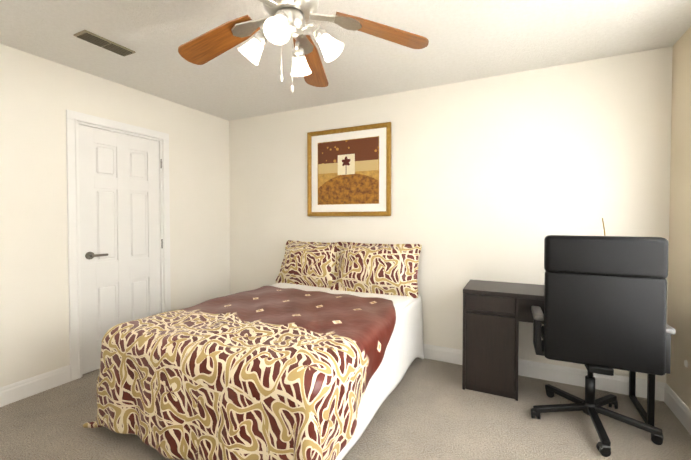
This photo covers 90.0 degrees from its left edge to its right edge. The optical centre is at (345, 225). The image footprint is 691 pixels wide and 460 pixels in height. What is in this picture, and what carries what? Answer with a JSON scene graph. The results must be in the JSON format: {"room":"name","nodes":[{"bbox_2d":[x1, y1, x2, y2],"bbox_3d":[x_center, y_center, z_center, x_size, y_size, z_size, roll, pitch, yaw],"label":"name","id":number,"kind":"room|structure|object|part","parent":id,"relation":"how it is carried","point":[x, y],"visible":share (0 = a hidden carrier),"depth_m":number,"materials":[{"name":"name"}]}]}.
{"room":"bedroom","nodes":[
{"label":"bedroom","id":0,"kind":"room"},
{"bbox_2d":[0,44,229,387],"bbox_3d":[-2.269,-0.002,2.567,0.120,2.440,3.660,1,1,26],"label":"wall","id":1,"kind":"structure","parent":0,"point":[119,201],"depth_m":2.86,"materials":[{"name":"paint"}]},
{"bbox_2d":[0,365,70,406],"bbox_3d":[-2.209,1.155,2.561,0.014,0.127,3.660,1,1,26],"label":"baseboard","id":2,"kind":"structure","parent":1,"relation":"attached to","point":[20,390],"depth_m":2.49,"materials":[{"name":"paint"}]},
{"bbox_2d":[85,252,107,258],"bbox_3d":[-2.046,0.248,2.847,0.058,0.064,0.147,1,1,26],"label":"lever","id":3,"kind":"object","parent":1,"relation":"attached to","point":[90,255],"visible":1,"depth_m":2.81,"materials":[{"name":"silver metal"}]},
{"bbox_2d":[66,109,170,380],"bbox_3d":[-2.000,0.155,3.084,0.144,2.105,0.870,1,1,26],"label":"door frame","id":4,"kind":"structure","parent":1,"relation":"attached to","point":[74,120],"depth_m":2.73,"materials":[{"name":"paint"}]},
{"bbox_3d":[-1.985,0.196,3.078,0.038,2.008,0.692,1,1,26],"label":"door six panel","id":5,"kind":"part","parent":1,"relation":"part of","materials":[{"name":"paint"}]},
{"bbox_2d":[0,357,690,459],"bbox_3d":[-0.403,1.287,1.664,4.290,0.100,3.900,1,1,26],"label":"floor","id":6,"kind":"structure","parent":0,"point":[429,409],"depth_m":2.09,"materials":[{"name":"carpet"}]},
{"bbox_2d":[83,240,423,459],"bbox_3d":[-0.387,0.697,2.567,1.609,1.043,2.007,1,1,26],"label":"bed","id":7,"kind":"object","parent":6,"relation":"on","point":[315,351],"visible":1,"depth_m":1.86,"materials":[{"name":"fabric"}]},
{"bbox_2d":[275,240,337,287],"bbox_3d":[-0.348,0.384,3.451,0.792,0.430,0.285,1,1,26],"label":"pillow","id":8,"kind":"object","parent":7,"relation":"on","point":[304,264],"depth_m":3.35,"materials":[{"name":"multicoloured fabric"}]},
{"bbox_2d":[330,242,421,297],"bbox_3d":[0.253,0.386,3.087,0.817,0.443,0.275,1,1,26],"label":"pillow","id":9,"kind":"object","parent":7,"relation":"on","point":[376,270],"depth_m":3.00,"materials":[{"name":"multicoloured fabric"}]},
{"bbox_2d":[462,218,654,425],"bbox_3d":[1.462,0.584,2.490,1.120,1.272,0.445,1,1,26],"label":"desk","id":10,"kind":"object","parent":6,"relation":"on","point":[495,313],"visible":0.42,"depth_m":2.46,"materials":[{"name":"brown wood"}]},
{"bbox_2d":[531,235,675,456],"bbox_3d":[1.513,0.642,2.115,0.664,1.170,0.646,1,1,26],"label":"office chair","id":11,"kind":"object","parent":6,"relation":"on","point":[605,302],"visible":1,"depth_m":1.90,"materials":[{"name":"black leather"}]},
{"bbox_3d":[1.525,0.442,2.125,0.557,0.770,0.543,1,1,26],"label":"seat","id":12,"kind":"part","parent":11,"relation":"part of","materials":[{"name":"black leather"}]},
{"bbox_2d":[0,0,690,120],"bbox_3d":[-0.403,-1.253,1.613,4.290,0.100,3.900,1,1,26],"label":"ceiling","id":13,"kind":"structure","parent":0,"point":[472,39],"depth_m":2.30,"materials":[{"name":"white paint"}]},
{"bbox_2d":[73,30,135,56],"bbox_3d":[-1.602,-1.208,2.312,0.130,0.016,0.320,1,1,26],"label":"ceiling vent","id":14,"kind":"object","parent":13,"relation":"in","point":[97,40],"visible":1,"depth_m":2.28,"materials":[{"name":"metal"}]},
{"bbox_2d":[178,0,428,92],"bbox_3d":[-0.291,-0.890,1.557,1.214,0.623,1.253,1,1,26],"label":"ceiling fan","id":15,"kind":"object","parent":13,"relation":"hanging from","point":[283,22],"visible":1,"depth_m":1.60,"materials":[{"name":"brown wood"}]},
{"bbox_3d":[-0.635,-0.914,1.719,0.460,0.008,0.151,-12,-14,24],"label":"blade","id":16,"kind":"part","parent":15,"relation":"part of","materials":[{"name":"brown wood"}]},
{"bbox_3d":[-0.271,-0.890,1.551,0.603,0.623,0.624,1,1,26],"label":"motor","id":17,"kind":"part","parent":15,"relation":"part of","materials":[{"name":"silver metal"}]},
{"bbox_3d":[-0.198,-0.919,1.967,0.151,0.008,0.460,10,-9,8],"label":"blade","id":18,"kind":"part","parent":15,"relation":"part of","materials":[{"name":"brown wood"}]},
{"bbox_3d":[0.173,-0.912,1.628,0.460,0.008,0.151,11,9,-12],"label":"blade","id":19,"kind":"part","parent":15,"relation":"part of","materials":[{"name":"brown wood"}]},
{"bbox_2d":[229,46,672,382],"bbox_3d":[0.439,-0.017,3.331,4.290,2.440,0.120,1,1,26],"label":"wall","id":20,"kind":"structure","parent":0,"point":[499,178],"depth_m":2.90,"materials":[{"name":"paint"}]},
{"bbox_2d":[307,122,390,215],"bbox_3d":[0.015,-0.529,3.443,0.920,0.880,0.030,1,1,26],"label":"picture","id":21,"kind":"object","parent":20,"relation":"attached to","point":[348,171],"visible":1,"depth_m":3.43,"materials":[{"name":"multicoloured paper"}]},
{"bbox_2d":[318,137,378,203],"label":"art","id":22,"kind":"object","parent":21,"relation":"attached to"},
{"bbox_2d":[423,344,665,400],"bbox_3d":[0.409,1.140,3.294,4.050,0.127,0.014,1,1,26],"label":"baseboard","id":23,"kind":"structure","parent":20,"relation":"attached to","point":[619,384],"depth_m":2.66,"materials":[{"name":"paint"}]},
{"bbox_2d":[666,26,690,409],"bbox_3d":[1.464,0.036,0.710,0.120,2.440,3.660,1,1,26],"label":"wall","id":24,"kind":"structure","parent":0,"point":[678,379],"depth_m":2.21,"materials":[{"name":"paint"}]},
{"bbox_2d":[664,383,690,434],"bbox_3d":[1.404,1.191,0.763,0.014,0.127,3.660,1,1,26],"label":"baseboard","id":25,"kind":"structure","parent":24,"relation":"attached to","point":[677,406],"depth_m":2.19,"materials":[{"name":"paint"}]}
]}

